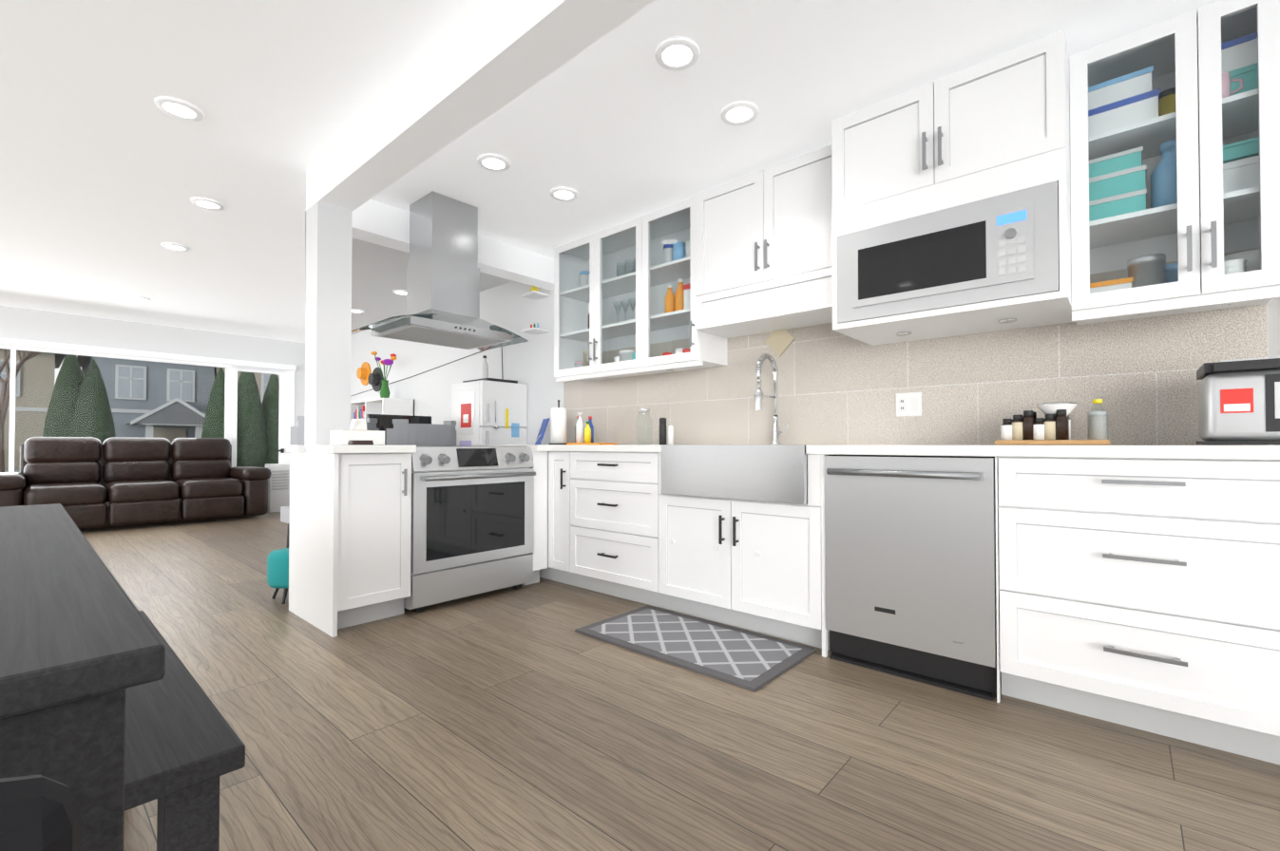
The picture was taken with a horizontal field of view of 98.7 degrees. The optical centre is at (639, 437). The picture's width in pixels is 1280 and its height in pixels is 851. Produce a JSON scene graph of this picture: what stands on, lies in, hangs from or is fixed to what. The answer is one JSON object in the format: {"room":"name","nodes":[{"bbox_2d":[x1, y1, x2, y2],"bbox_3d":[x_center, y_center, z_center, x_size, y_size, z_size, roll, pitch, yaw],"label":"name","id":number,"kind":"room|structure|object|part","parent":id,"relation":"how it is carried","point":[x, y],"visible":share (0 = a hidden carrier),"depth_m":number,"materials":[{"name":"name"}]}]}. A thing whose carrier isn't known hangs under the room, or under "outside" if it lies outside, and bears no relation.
{"room":"dining room and kitchen","nodes":[
{"label":"dining room and kitchen","id":0,"kind":"room"},
{"bbox_2d":[0,305,305,472],"bbox_3d":[-6.915,-0.204,5.732,0.170,2.400,6.450,-1,-1,41],"label":"wall","id":1,"kind":"structure","parent":0,"point":[28,330],"depth_m":6.75,"materials":[{"name":"white paint"}]},
{"bbox_2d":[0,350,279,471],"bbox_3d":[-7.042,-0.045,5.635,0.006,1.880,6.140,-1,-1,41],"label":"window","id":2,"kind":"structure","parent":1,"relation":"in","point":[133,403],"depth_m":6.63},
{"bbox_2d":[230,364,285,467],"bbox_3d":[-5.248,-0.018,7.573,0.105,1.880,0.620,-1,-1,41],"label":"door frame","id":3,"kind":"structure","parent":1,"relation":"attached to","point":[281,423],"depth_m":7.59,"materials":[{"name":"white wood"}]},
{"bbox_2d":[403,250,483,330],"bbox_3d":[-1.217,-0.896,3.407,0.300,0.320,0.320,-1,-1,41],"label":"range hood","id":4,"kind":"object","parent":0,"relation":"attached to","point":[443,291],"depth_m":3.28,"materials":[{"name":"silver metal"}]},
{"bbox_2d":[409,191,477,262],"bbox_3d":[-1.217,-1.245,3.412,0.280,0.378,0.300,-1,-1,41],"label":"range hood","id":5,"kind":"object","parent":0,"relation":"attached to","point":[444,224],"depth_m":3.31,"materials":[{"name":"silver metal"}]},
{"bbox_2d":[0,0,1221,343],"bbox_3d":[-2.389,-1.482,1.748,12.250,0.072,6.650,-1,-1,41],"label":"ceiling","id":6,"kind":"structure","parent":0,"point":[108,169],"depth_m":2.51,"materials":[{"name":"white paint"}]},
{"bbox_2d":[160,242,190,251],"bbox_3d":[-3.428,-1.414,4.060,0.198,0.023,0.165,-1,-1,41],"label":"recessed light","id":7,"kind":"object","parent":6,"relation":"in","point":[168,245],"depth_m":4.10,"materials":[{"name":"white"}]},
{"bbox_2d":[153,95,204,121],"bbox_3d":[-2.002,-1.437,2.392,0.185,0.023,0.167,-1,-1,41],"label":"recessed light","id":8,"kind":"object","parent":6,"relation":"in","point":[178,108],"depth_m":2.41,"materials":[{"name":"white"}]},
{"bbox_2d":[190,196,225,210],"bbox_3d":[-2.620,-1.424,3.334,0.192,0.023,0.167,-1,-1,41],"label":"recessed light","id":9,"kind":"object","parent":6,"relation":"in","point":[202,202],"depth_m":3.37,"materials":[{"name":"white plastic"}]},
{"bbox_2d":[352,199,554,290],"bbox_3d":[-1.253,-1.329,3.878,0.170,0.200,1.750,-1,-1,41],"label":"beam","id":10,"kind":"structure","parent":6,"relation":"attached to","point":[378,223],"depth_m":3.91,"materials":[{"name":"white paint"}]},
{"bbox_2d":[305,0,655,211],"bbox_3d":[0.651,-1.360,0.914,6.390,0.220,0.170,-1,-1,41],"label":"beam","id":11,"kind":"structure","parent":6,"relation":"attached to","point":[484,60],"depth_m":2.01,"materials":[{"name":"white paint"}]},
{"bbox_2d":[477,153,510,171],"bbox_3d":[-0.758,-1.431,2.846,0.178,0.023,0.173,-1,-1,41],"label":"recessed light","id":12,"kind":"object","parent":6,"relation":"in","point":[494,162],"depth_m":2.87,"materials":[{"name":"white"}]},
{"bbox_2d":[549,186,578,201],"bbox_3d":[-0.443,-1.426,3.201,0.181,0.023,0.176,-1,-1,41],"label":"recessed light","id":13,"kind":"object","parent":6,"relation":"in","point":[563,194],"depth_m":3.23,"materials":[{"name":"white plastic"}]},
{"bbox_2d":[654,37,699,70],"bbox_3d":[0.139,-1.442,2.054,0.172,0.023,0.173,-1,-1,41],"label":"recessed light","id":14,"kind":"object","parent":6,"relation":"in","point":[677,53],"depth_m":2.07,"materials":[{"name":"white plastic"}]},
{"bbox_2d":[720,100,758,125],"bbox_3d":[0.438,-1.437,2.424,0.173,0.023,0.177,-1,-1,41],"label":"recessed light","id":15,"kind":"object","parent":6,"relation":"in","point":[741,112],"depth_m":2.44,"materials":[{"name":"white plastic"}]},
{"bbox_2d":[79,512,1279,850],"bbox_3d":[-2.389,0.971,1.715,12.250,0.060,6.650,-1,-1,41],"label":"floor","id":16,"kind":"structure","parent":0,"point":[519,719],"depth_m":1.66,"materials":[{"name":"brown wood"}]},
{"bbox_2d":[0,774,80,850],"bbox_3d":[-0.480,0.519,0.106,0.320,0.800,0.500,-1,-1,41],"label":"dining chair","id":17,"kind":"object","parent":16,"relation":"on","point":[39,812],"visible":1,"depth_m":0.19,"materials":[{"name":"black"}]},
{"bbox_2d":[0,503,165,850],"bbox_3d":[-1.322,0.552,0.675,1.675,0.750,0.897,-1,-1,41],"label":"dining table","id":18,"kind":"object","parent":16,"relation":"on","point":[82,648],"visible":0.94,"depth_m":0.45,"materials":[{"name":"grey wood"}]},
{"bbox_2d":[0,437,271,530],"bbox_3d":[-5.725,0.489,6.306,0.920,0.970,2.380,-1,-1,41],"label":"sofa","id":19,"kind":"object","parent":16,"relation":"on","point":[88,483],"visible":0.9,"depth_m":6.18,"materials":[{"name":"brown leather"}]},
{"bbox_3d":[-6.418,0.664,5.534,0.900,0.600,0.310,-1,-1,41],"label":"arm","id":20,"kind":"part","parent":19,"relation":"part of"},
{"bbox_3d":[-5.639,0.618,6.228,0.630,0.230,1.784,-1,-1,41],"label":"seat","id":21,"kind":"part","parent":19,"relation":"part of","materials":[{"name":"brown leather"}]},
{"bbox_3d":[-5.047,0.685,7.085,0.900,0.600,0.310,-1,-1,41],"label":"arm","id":22,"kind":"part","parent":19,"relation":"part of"},
{"bbox_2d":[124,611,245,850],"bbox_3d":[-1.102,0.702,1.046,1.030,0.460,0.348,-1,-1,41],"label":"bench","id":23,"kind":"object","parent":16,"relation":"on","point":[184,748],"visible":0.5,"depth_m":0.83,"materials":[{"name":"grey wood"}]},
{"bbox_2d":[265,463,289,513],"bbox_3d":[-4.998,0.697,7.582,0.255,0.650,0.240,-1,-1,41],"label":"air conditioner unit","id":24,"kind":"object","parent":16,"relation":"on","point":[278,480],"visible":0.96,"depth_m":7.49,"materials":[{"name":"white plastic"}]},
{"bbox_2d":[267,548,288,604],"bbox_3d":[-2.061,0.819,3.289,0.280,0.293,0.280,-1,-1,41],"label":"footstool","id":25,"kind":"object","parent":16,"relation":"on","point":[277,570],"visible":0.42,"depth_m":3.16,"materials":[{"name":"teal fabric"}]},
{"bbox_2d":[304,201,352,453],"bbox_3d":[-1.679,-0.132,2.957,0.170,2.180,0.170,-1,-1,41],"label":"post","id":26,"kind":"object","parent":16,"relation":"on","point":[328,322],"visible":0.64,"depth_m":2.90,"materials":[{"name":"white paint"}]},
{"bbox_2d":[280,416,379,548],"bbox_3d":[-2.086,0.421,3.689,0.540,1.096,0.540,-1,-1,41],"label":"chair","id":27,"kind":"object","parent":16,"relation":"on","point":[296,435],"visible":0.15,"depth_m":3.60,"materials":[{"name":"grey fabric"}]},
{"bbox_2d":[312,452,400,637],"bbox_3d":[-1.440,0.520,2.880,0.262,0.875,0.375,-1,-1,41],"label":"base cabinet","id":28,"kind":"object","parent":16,"relation":"on","point":[356,496],"depth_m":2.75,"materials":[{"name":"white paint"}]},
{"bbox_2d":[350,398,414,421],"bbox_3d":[-2.976,0.294,6.308,0.900,1.420,0.340,-1,-1,41],"label":"bookcase","id":29,"kind":"object","parent":16,"relation":"on","point":[360,410],"visible":0.23,"depth_m":6.13,"materials":[{"name":"white wood"}]},
{"bbox_2d":[370,351,396,398],"bbox_3d":[-2.881,-0.689,6.209,0.273,0.541,0.281,-1,-1,41],"label":"flower vase","id":30,"kind":"object","parent":29,"relation":"on","point":[384,392],"visible":0.96,"depth_m":6.17,"materials":[{"name":"green plant"}]},
{"bbox_2d":[365,414,431,445],"bbox_3d":[-2.065,0.398,4.733,0.350,1.170,0.550,-1,-1,41],"label":"table","id":31,"kind":"object","parent":16,"relation":"on","point":[384,423],"visible":0.15,"depth_m":4.66,"materials":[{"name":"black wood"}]},
{"bbox_2d":[385,419,456,446],"bbox_3d":[-1.695,0.427,4.131,0.540,1.096,0.540,-1,-1,41],"label":"chair","id":32,"kind":"object","parent":16,"relation":"on","point":[403,432],"visible":0.27,"depth_m":3.90,"materials":[{"name":"grey fabric"}]},
{"bbox_2d":[400,444,536,614],"bbox_3d":[-1.199,0.517,3.412,0.634,0.895,0.852,-1,-1,41],"label":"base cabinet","id":33,"kind":"object","parent":16,"relation":"on","point":[468,513],"depth_m":3.16,"materials":[{"name":"silver metal"}]},
{"bbox_2d":[309,445,419,456],"bbox_3d":[-1.312,0.068,3.282,0.685,0.040,1.206,-1,-1,41],"label":"countertop","id":34,"kind":"structure","parent":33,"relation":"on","point":[329,450],"depth_m":2.72,"materials":[{"name":"white stone"}]},
{"bbox_2d":[329,419,384,444],"bbox_3d":[-1.441,-0.029,2.859,0.265,0.139,0.244,-1,-1,41],"label":"printer","id":35,"kind":"object","parent":34,"relation":"on","point":[357,432],"visible":1,"depth_m":2.84,"materials":[{"name":"white plastic"}]},
{"bbox_2d":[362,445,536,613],"bbox_3d":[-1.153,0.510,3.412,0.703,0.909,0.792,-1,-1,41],"label":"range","id":36,"kind":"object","parent":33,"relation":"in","point":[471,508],"depth_m":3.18,"materials":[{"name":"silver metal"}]},
{"bbox_2d":[451,355,526,445],"bbox_3d":[-1.293,0.127,4.751,0.527,1.671,0.446,-1,-1,41],"label":"fridge","id":37,"kind":"object","parent":16,"relation":"on","point":[486,410],"visible":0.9,"depth_m":4.60,"materials":[{"name":"white metal"}]},
{"bbox_2d":[536,452,552,582],"bbox_3d":[-0.615,0.536,4.040,0.677,0.875,0.616,-1,-1,41],"label":"base cabinet","id":38,"kind":"object","parent":16,"relation":"on","point":[544,459],"depth_m":3.60,"materials":[{"name":"white paint"}]},
{"bbox_2d":[552,452,571,585],"bbox_3d":[-0.320,0.532,3.780,0.213,0.875,0.616,-1,-1,41],"label":"base cabinet","id":39,"kind":"object","parent":16,"relation":"on","point":[561,461],"depth_m":3.55,"materials":[{"name":"white paint"}]},
{"bbox_2d":[571,452,666,609],"bbox_3d":[0.032,0.528,3.469,0.839,0.875,0.616,-1,-1,41],"label":"base cabinet","id":40,"kind":"object","parent":16,"relation":"on","point":[619,511],"depth_m":3.21,"materials":[{"name":"white paint"}]},
{"bbox_2d":[666,494,715,621],"bbox_3d":[0.497,0.522,3.057,0.516,0.875,0.616,-1,-1,41],"label":"base cabinet","id":41,"kind":"object","parent":16,"relation":"on","point":[690,522],"depth_m":2.87,"materials":[{"name":"white paint"}]},
{"bbox_2d":[574,605,816,691],"bbox_3d":[0.232,0.946,2.567,0.990,0.014,0.540,-1,-1,41],"label":"rug","id":42,"kind":"object","parent":16,"relation":"on","point":[745,659],"visible":0.98,"depth_m":2.48,"materials":[{"name":"grey fabric"}]},
{"bbox_2d":[715,456,814,647],"bbox_3d":[0.807,0.518,2.782,0.530,0.875,0.618,-1,-1,41],"label":"base cabinet","id":43,"kind":"object","parent":16,"relation":"on","point":[765,551],"depth_m":2.58,"materials":[{"name":"white paint"}]},
{"bbox_2d":[814,452,1004,703],"bbox_3d":[1.227,0.514,2.394,0.650,0.873,0.612,-1,-1,41],"label":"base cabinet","id":44,"kind":"object","parent":16,"relation":"on","point":[907,544],"depth_m":2.14,"materials":[{"name":"silver metal"}]},
{"bbox_2d":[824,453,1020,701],"bbox_3d":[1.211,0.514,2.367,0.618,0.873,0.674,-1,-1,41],"label":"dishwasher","id":45,"kind":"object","parent":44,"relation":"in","point":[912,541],"depth_m":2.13,"materials":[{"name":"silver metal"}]},
{"bbox_2d":[1000,456,1279,764],"bbox_3d":[1.748,0.507,1.951,0.730,0.875,0.618,-1,-1,41],"label":"base cabinet","id":46,"kind":"object","parent":16,"relation":"on","point":[1143,595],"depth_m":1.70,"materials":[{"name":"white paint"}]},
{"bbox_2d":[536,444,1279,459],"bbox_3d":[0.530,0.063,2.955,3.878,0.040,0.737,-1,-1,41],"label":"countertop","id":47,"kind":"structure","parent":46,"relation":"on","point":[1028,451],"depth_m":1.86,"materials":[{"name":"white stone"}]},
{"bbox_2d":[534,400,673,444],"bbox_3d":[-0.377,-0.110,3.940,1.456,0.330,0.334,-1,-1,41],"label":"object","id":48,"kind":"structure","parent":47,"relation":"on","point":[559,427],"depth_m":3.95,"materials":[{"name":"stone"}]},
{"bbox_2d":[635,407,652,444],"bbox_3d":[0.028,-0.069,3.616,0.104,0.240,0.104,-1,-1,41],"label":"glass jar","id":49,"kind":"object","parent":47,"relation":"on","point":[644,410],"depth_m":3.60,"materials":[{"name":"clear glass"}]},
{"bbox_2d":[658,444,806,505],"bbox_3d":[0.578,0.171,2.863,0.810,0.262,0.485,-1,-1,41],"label":"sink","id":50,"kind":"object","parent":47,"relation":"in","point":[776,474],"depth_m":2.64,"materials":[{"name":"silver metal"}]},
{"bbox_2d":[753,349,791,444],"bbox_3d":[0.733,-0.209,3.039,0.120,0.505,0.244,-1,-1,41],"label":"faucet","id":51,"kind":"object","parent":47,"relation":"on","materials":[{"name":"silver metal"}]},
{"bbox_2d":[994,399,1110,444],"bbox_3d":[1.617,-0.054,2.158,0.347,0.169,0.240,-1,-1,41],"label":"tray","id":52,"kind":"object","parent":47,"relation":"on","point":[1030,428],"visible":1,"depth_m":2.10,"materials":[{"name":"brown wood"}]},
{"bbox_2d":[1196,356,1279,444],"bbox_3d":[1.972,-0.110,1.780,0.226,0.272,0.283,-1,-1,41],"label":"toaster","id":53,"kind":"object","parent":47,"relation":"on","point":[1238,401],"visible":1,"depth_m":1.71,"materials":[{"name":"silver metal"}]},
{"bbox_2d":[692,146,825,342],"bbox_3d":[0.766,-1.016,3.023,0.876,0.790,0.348,-1,-1,41],"label":"upper cabinet","id":54,"kind":"object","parent":0,"relation":"attached to","point":[759,237],"depth_m":2.91,"materials":[{"name":"white paint"}]},
{"bbox_2d":[350,281,1267,444],"bbox_3d":[-0.220,-0.225,4.185,12.250,2.400,0.100,-1,-1,41],"label":"wall","id":55,"kind":"structure","parent":0,"point":[529,364],"depth_m":5.22,"materials":[{"name":"white paint"}]},
{"bbox_2d":[356,362,369,385],"bbox_3d":[-3.524,-0.807,6.986,0.300,0.300,0.088,-1,-1,41],"label":"hat","id":56,"kind":"object","parent":55,"relation":"attached to","point":[360,371],"depth_m":6.96,"materials":[{"name":"orange fabric"}]},
{"bbox_2d":[363,365,382,391],"bbox_3d":[-3.262,-0.710,6.753,0.300,0.300,0.088,-1,-1,41],"label":"hat","id":57,"kind":"object","parent":55,"relation":"attached to","point":[365,375],"depth_m":6.75,"materials":[{"name":"black fabric"}]},
{"bbox_2d":[351,348,502,396],"bbox_3d":[-2.572,-0.649,6.194,3.524,0.384,0.007,-1,-1,41],"label":"cable","id":58,"kind":"object","parent":55,"relation":"attached to","point":[441,366],"visible":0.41,"depth_m":5.71,"materials":[{"name":"black plastic"}]},
{"bbox_2d":[895,391,922,417],"bbox_3d":[1.330,-0.161,2.725,0.120,0.116,0.007,-1,-1,41],"label":"outlet plate","id":59,"kind":"object","parent":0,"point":[907,404],"depth_m":2.72,"materials":[{"name":"white plastic"}]},
{"bbox_2d":[825,136,1080,338],"bbox_3d":[1.300,-0.761,2.332,0.832,0.488,0.414,-1,-1,41],"label":"upper cabinet","id":60,"kind":"object","parent":0,"relation":"attached to","point":[998,240],"depth_m":2.13,"materials":[{"name":"white paint"}]},
{"bbox_2d":[836,180,1068,335],"bbox_3d":[1.296,-0.700,2.328,0.784,0.386,0.424,-1,-1,41],"label":"microwave","id":61,"kind":"object","parent":60,"relation":"in","point":[1007,245],"depth_m":2.13,"materials":[{"name":"white plastic"}]},
{"bbox_2d":[825,29,1080,209],"bbox_3d":[1.347,-1.212,2.392,0.832,0.415,0.528,-1,-1,41],"label":"upper cabinet","id":62,"kind":"object","parent":0,"relation":"attached to","point":[1022,98],"depth_m":2.14,"materials":[{"name":"white paint"}]},
{"bbox_2d":[1267,298,1279,445],"bbox_3d":[1.711,-0.265,1.244,0.160,2.400,1.750,-1,-1,41],"label":"wall","id":63,"kind":"structure","parent":0,"point":[1273,327],"depth_m":1.87,"materials":[{"name":"white paint"}]},
{"label":"outside","id":64,"kind":"structure","parent":0,"visible":0},
{"bbox_2d":[4,467,19,472],"bbox_3d":[-37.122,1.718,32.777,80.750,0.100,120.000,-1,-1,41],"label":"ground","id":65,"kind":"structure","parent":64,"point":[16,468],"depth_m":26.65,"materials":[{"name":"grey"}]},
{"bbox_2d":[0,348,66,468],"bbox_3d":[-37.934,-2.557,30.958,11.020,8.400,7.505,-1,-1,41],"label":"house","id":66,"kind":"structure","parent":65,"relation":"on","point":[46,374],"depth_m":29.43,"materials":[{"name":"grey"}]},
{"bbox_2d":[0,348,279,472],"bbox_3d":[-13.729,-0.720,14.030,4.376,4.261,9.464,-1,-1,41],"label":"trees","id":67,"kind":"object","parent":65,"relation":"on","point":[64,426],"depth_m":14.61,"materials":[{"name":"green plant"}]},
{"bbox_2d":[76,355,279,443],"bbox_3d":[-27.038,-2.450,38.753,13.020,8.400,17.664,-1,-1,41],"label":"house","id":68,"kind":"structure","parent":65,"relation":"on","point":[149,394],"depth_m":31.34,"materials":[{"name":"grey"}]}
]}

